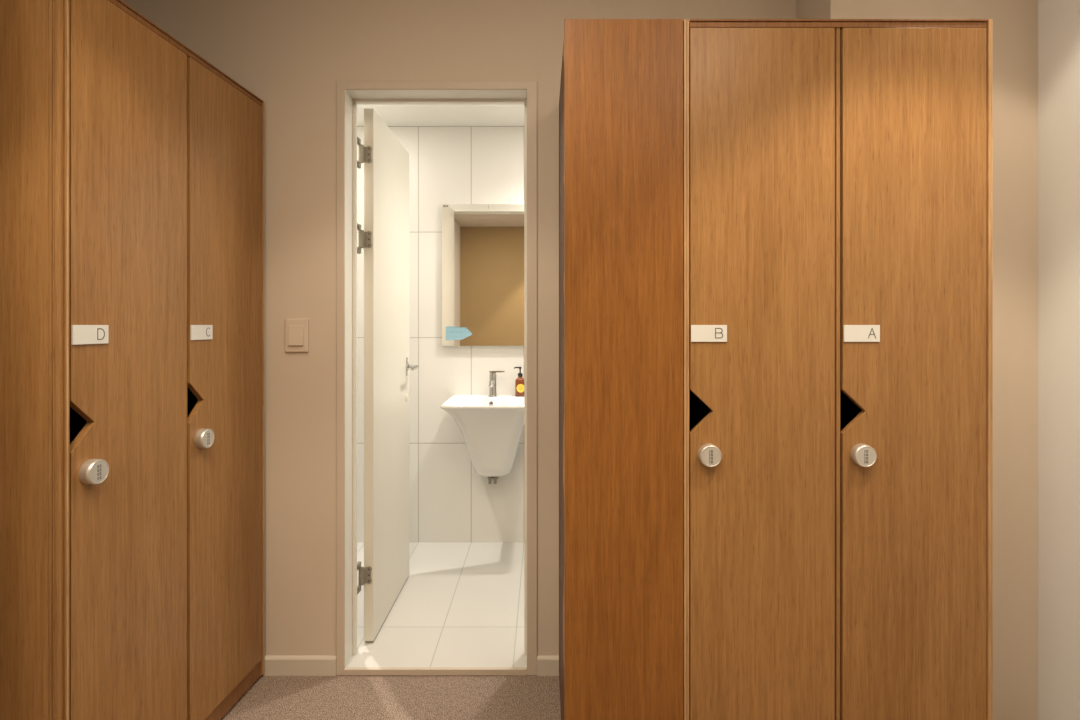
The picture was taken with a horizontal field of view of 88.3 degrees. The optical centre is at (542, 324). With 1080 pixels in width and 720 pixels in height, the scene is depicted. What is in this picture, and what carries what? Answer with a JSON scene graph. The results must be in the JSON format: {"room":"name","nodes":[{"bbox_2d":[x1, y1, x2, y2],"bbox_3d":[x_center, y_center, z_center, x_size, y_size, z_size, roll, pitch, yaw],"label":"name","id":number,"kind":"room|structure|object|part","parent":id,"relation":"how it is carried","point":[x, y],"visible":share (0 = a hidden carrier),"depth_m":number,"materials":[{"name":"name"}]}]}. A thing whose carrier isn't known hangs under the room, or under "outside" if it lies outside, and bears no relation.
{"room":"changing room","nodes":[
{"label":"changing room","id":0,"kind":"room"},
{"bbox_2d":[221,542,560,719],"bbox_3d":[-0.216,1.275,0.805,3.767,0.080,4.710,0,0,0],"label":"floor","id":1,"kind":"structure","parent":0,"point":[459,604],"depth_m":2.07,"materials":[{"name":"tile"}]},
{"bbox_2d":[0,0,263,719],"bbox_3d":[-1.131,0.224,1.596,0.272,2.038,0.790,0,0,4],"label":"tall cabinet","id":2,"kind":"object","parent":1,"relation":"on","point":[132,165],"visible":1,"depth_m":1.38,"materials":[{"name":"brown wood"}]},
{"bbox_3d":[-1.178,0.225,1.204,0.228,2.036,0.002,0,0,4],"label":"panel","id":3,"kind":"part","parent":2,"relation":"part of","materials":[{"name":"brown wood"}]},
{"bbox_3d":[-1.169,0.225,1.212,0.244,2.036,0.016,0,0,4],"label":"panel","id":4,"kind":"part","parent":2,"relation":"part of","materials":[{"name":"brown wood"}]},
{"bbox_3d":[-1.052,0.224,1.196,0.020,2.038,0.002,0,0,4],"label":"corner trim","id":5,"kind":"part","parent":2,"relation":"part of","materials":[{"name":"brown wood"}]},
{"bbox_3d":[-1.046,0.224,1.211,0.010,2.038,0.029,0,0,4],"label":"edge trim","id":6,"kind":"part","parent":2,"relation":"part of","materials":[{"name":"brown wood"}]},
{"bbox_3d":[-1.038,0.022,1.276,0.004,0.044,0.093,0,0,4],"label":"name plate","id":7,"kind":"part","parent":2,"relation":"part of","materials":[{"name":"grey plastic"}]},
{"bbox_3d":[-1.040,0.205,1.409,0.018,1.959,0.359,0,0,4],"label":"door","id":8,"kind":"part","parent":2,"relation":"part of","materials":[{"name":"brown wood"}]},
{"bbox_3d":[-1.259,0.196,1.605,0.010,1.946,0.757,0,0,4],"label":"panel","id":9,"kind":"part","parent":2,"relation":"part of","materials":[{"name":"black"}]},
{"bbox_3d":[-1.021,-0.785,1.601,0.010,0.019,0.749,0,0,4],"label":"edge trim","id":10,"kind":"part","parent":2,"relation":"part of","materials":[{"name":"brown wood"}]},
{"bbox_3d":[-1.026,0.196,1.597,0.004,1.943,0.007,0,0,4],"label":"divider trim","id":11,"kind":"part","parent":2,"relation":"part of","materials":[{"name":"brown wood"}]},
{"bbox_3d":[-1.014,0.022,1.652,0.004,0.044,0.093,0,0,4],"label":"name plate","id":12,"kind":"part","parent":2,"relation":"part of","materials":[{"name":"grey plastic"}]},
{"bbox_3d":[-1.016,0.205,1.790,0.018,1.959,0.368,0,0,4],"label":"door","id":13,"kind":"part","parent":2,"relation":"part of","materials":[{"name":"brown wood"}]},
{"bbox_3d":[-1.120,0.225,1.983,0.244,2.036,0.016,0,0,4],"label":"panel","id":14,"kind":"part","parent":2,"relation":"part of","materials":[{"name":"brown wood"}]},
{"bbox_3d":[-0.997,0.224,1.980,0.010,2.038,0.007,0,0,4],"label":"edge trim","id":15,"kind":"part","parent":2,"relation":"part of","materials":[{"name":"brown wood"}]},
{"bbox_2d":[559,19,682,719],"bbox_3d":[0.209,0.224,1.718,0.312,2.038,0.548,0,0,0],"label":"panel","id":16,"kind":"object","parent":1,"relation":"on","point":[621,97],"visible":1,"depth_m":1.44,"materials":[{"name":"brown wood"}]},
{"bbox_3d":[0.062,0.227,1.729,0.010,2.032,0.526,0,0,0],"label":"panel","id":17,"kind":"part","parent":16,"relation":"part of","materials":[{"name":"brown wood"}]},
{"bbox_2d":[683,19,992,719],"bbox_3d":[0.768,0.224,1.589,0.804,2.038,0.334,0,0,0],"label":"tall cabinet","id":18,"kind":"object","parent":1,"relation":"on","point":[838,173],"visible":0.98,"depth_m":1.45,"materials":[{"name":"brown wood"}]},
{"bbox_3d":[0.373,0.224,1.449,0.014,2.038,0.010,0,0,0],"label":"edge trim","id":19,"kind":"part","parent":18,"relation":"part of","materials":[{"name":"brown wood"}]},
{"bbox_3d":[0.431,0.022,1.445,0.093,0.044,0.004,0,0,0],"label":"name plate","id":20,"kind":"part","parent":18,"relation":"part of","materials":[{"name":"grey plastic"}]},
{"bbox_3d":[0.572,0.205,1.456,0.375,1.959,0.018,0,0,0],"label":"door","id":21,"kind":"part","parent":18,"relation":"part of","materials":[{"name":"brown wood"}]},
{"bbox_3d":[0.768,0.196,1.749,0.773,1.946,0.010,0,0,0],"label":"panel","id":22,"kind":"part","parent":18,"relation":"part of","materials":[{"name":"black"}]},
{"bbox_3d":[0.771,0.196,1.454,0.010,1.943,0.004,0,0,0],"label":"divider trim","id":23,"kind":"part","parent":18,"relation":"part of","materials":[{"name":"brown wood"}]},
{"bbox_3d":[0.769,-0.785,1.449,0.774,0.019,0.010,0,0,0],"label":"edge trim","id":24,"kind":"part","parent":18,"relation":"part of","materials":[{"name":"brown wood"}]},
{"bbox_3d":[0.828,0.022,1.445,0.093,0.044,0.004,0,0,0],"label":"name plate","id":25,"kind":"part","parent":18,"relation":"part of","materials":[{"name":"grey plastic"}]},
{"bbox_3d":[0.968,0.205,1.456,0.373,1.959,0.018,0,0,0],"label":"door","id":26,"kind":"part","parent":18,"relation":"part of","materials":[{"name":"brown wood"}]},
{"bbox_3d":[1.163,0.225,1.603,0.016,2.036,0.306,0,0,0],"label":"panel","id":27,"kind":"part","parent":18,"relation":"part of","materials":[{"name":"brown wood"}]},
{"bbox_3d":[1.164,0.224,1.449,0.013,2.038,0.010,0,0,0],"label":"edge trim","id":28,"kind":"part","parent":18,"relation":"part of","materials":[{"name":"brown wood"}]},
{"bbox_2d":[357,126,523,541],"bbox_3d":[-0.415,0.062,3.185,2.170,2.386,0.050,0,0,0],"label":"wall","id":29,"kind":"structure","parent":0,"point":[449,502],"depth_m":3.16,"materials":[{"name":"tile"}]},
{"bbox_2d":[440,371,523,483],"bbox_3d":[-0.272,0.574,2.939,0.471,0.639,0.441,0,0,0],"label":"washbasin","id":30,"kind":"object","parent":29,"relation":"attached to","point":[491,426],"visible":0.94,"depth_m":2.90,"materials":[{"name":"white ceramic"}]},
{"bbox_2d":[488,371,504,396],"bbox_3d":[-0.258,0.326,3.033,0.092,0.143,0.156,0,0,0],"label":"faucet","id":31,"kind":"object","parent":30,"relation":"on","point":[492,376],"depth_m":3.07,"materials":[{"name":"silver metal"}]},
{"bbox_2d":[514,367,523,396],"bbox_3d":[-0.131,0.314,3.094,0.063,0.164,0.042,0,0,0],"label":"soap bottle","id":32,"kind":"object","parent":30,"relation":"on","point":[519,382],"visible":0.92,"depth_m":3.08,"materials":[{"name":"brown plastic"}]},
{"bbox_2d":[442,204,523,345],"bbox_3d":[-0.272,-0.282,3.146,0.596,0.802,0.029,0,0,0],"label":"wall mirror","id":33,"kind":"object","parent":29,"relation":"attached to","point":[483,244],"visible":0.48,"depth_m":3.13,"materials":[{"name":"white mirror"}]},
{"bbox_2d":[446,326,471,339],"bbox_3d":[-0.472,0.047,3.127,0.150,0.080,0.007,0,0,2],"label":"arrow sign","id":34,"kind":"object","parent":33,"relation":"attached to","point":[452,332],"visible":1,"depth_m":3.13,"materials":[{"name":"blue plastic"}]},
{"bbox_2d":[357,104,523,125],"bbox_3d":[-0.415,-1.156,2.635,2.170,0.050,1.150,0,0,0],"label":"ceiling","id":35,"kind":"structure","parent":0,"point":[391,114],"depth_m":2.99,"materials":[{"name":"white paint"}]},
{"bbox_2d":[122,0,795,655],"bbox_3d":[-0.216,-0.055,2.030,3.767,2.620,0.060,0,0,0],"label":"wall","id":36,"kind":"structure","parent":0,"point":[291,55],"depth_m":2.00,"materials":[{"name":"beige paint"}]},
{"bbox_2d":[285,319,308,351],"bbox_3d":[-0.883,0.037,1.992,0.084,0.120,0.016,0,0,0],"label":"light switch","id":37,"kind":"object","parent":36,"relation":"attached to","point":[296,330],"visible":1,"depth_m":1.99,"materials":[{"name":"beige plastic"}]},
{"bbox_2d":[263,656,335,675],"bbox_3d":[-0.871,1.222,1.994,0.259,0.066,0.012,0,0,0],"label":"baseboard","id":38,"kind":"structure","parent":36,"relation":"attached to","point":[273,665],"depth_m":1.99,"materials":[{"name":"beige paint"}]},
{"bbox_2d":[344,667,526,674],"bbox_3d":[-0.385,1.244,1.997,0.654,0.022,0.014,0,0,0],"label":"trim","id":39,"kind":"structure","parent":36,"relation":"attached to","point":[348,670],"depth_m":1.99,"materials":[{"name":"beige paint"}]},
{"bbox_2d":[345,90,526,666],"bbox_3d":[-0.397,0.185,2.365,0.718,2.100,0.739,0,0,0],"label":"door","id":40,"kind":"structure","parent":36,"relation":"in","point":[384,239],"depth_m":2.18,"materials":[{"name":"white paint"}]},
{"bbox_3d":[-0.653,0.200,2.680,0.008,0.090,0.038,0,0,0],"label":"handle","id":41,"kind":"part","parent":40,"relation":"part of","materials":[{"name":"silver metal"}]},
{"bbox_3d":[-0.622,0.201,2.627,0.058,0.019,0.124,0,0,0],"label":"lever","id":42,"kind":"part","parent":40,"relation":"part of","materials":[{"name":"silver metal"}]},
{"bbox_2d":[336,81,536,674],"bbox_3d":[-0.381,0.190,1.996,0.720,2.130,0.008,0,0,0],"label":"trim","id":43,"kind":"structure","parent":36,"relation":"attached to","point":[341,86],"depth_m":1.99,"materials":[{"name":"beige paint"}]},
{"bbox_2d":[537,656,558,675],"bbox_3d":[0.018,1.222,1.994,0.079,0.066,0.012,0,0,0],"label":"baseboard","id":44,"kind":"structure","parent":36,"relation":"attached to","point":[546,665],"depth_m":1.99,"materials":[{"name":"beige paint"}]},
{"bbox_2d":[796,0,1037,719],"bbox_3d":[1.238,-0.055,1.880,0.657,2.620,0.240,0,0,0],"label":"wall pier","id":45,"kind":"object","parent":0,"point":[1015,22],"visible":0.14,"depth_m":1.76,"materials":[{"name":"beige paint"}]},
{"bbox_2d":[1038,0,1079,719],"bbox_3d":[1.617,-0.055,0.275,0.100,2.620,3.450,0,0,0],"label":"wall","id":46,"kind":"structure","parent":0,"point":[1058,20],"depth_m":1.69,"materials":[{"name":"white paint"}]}
]}

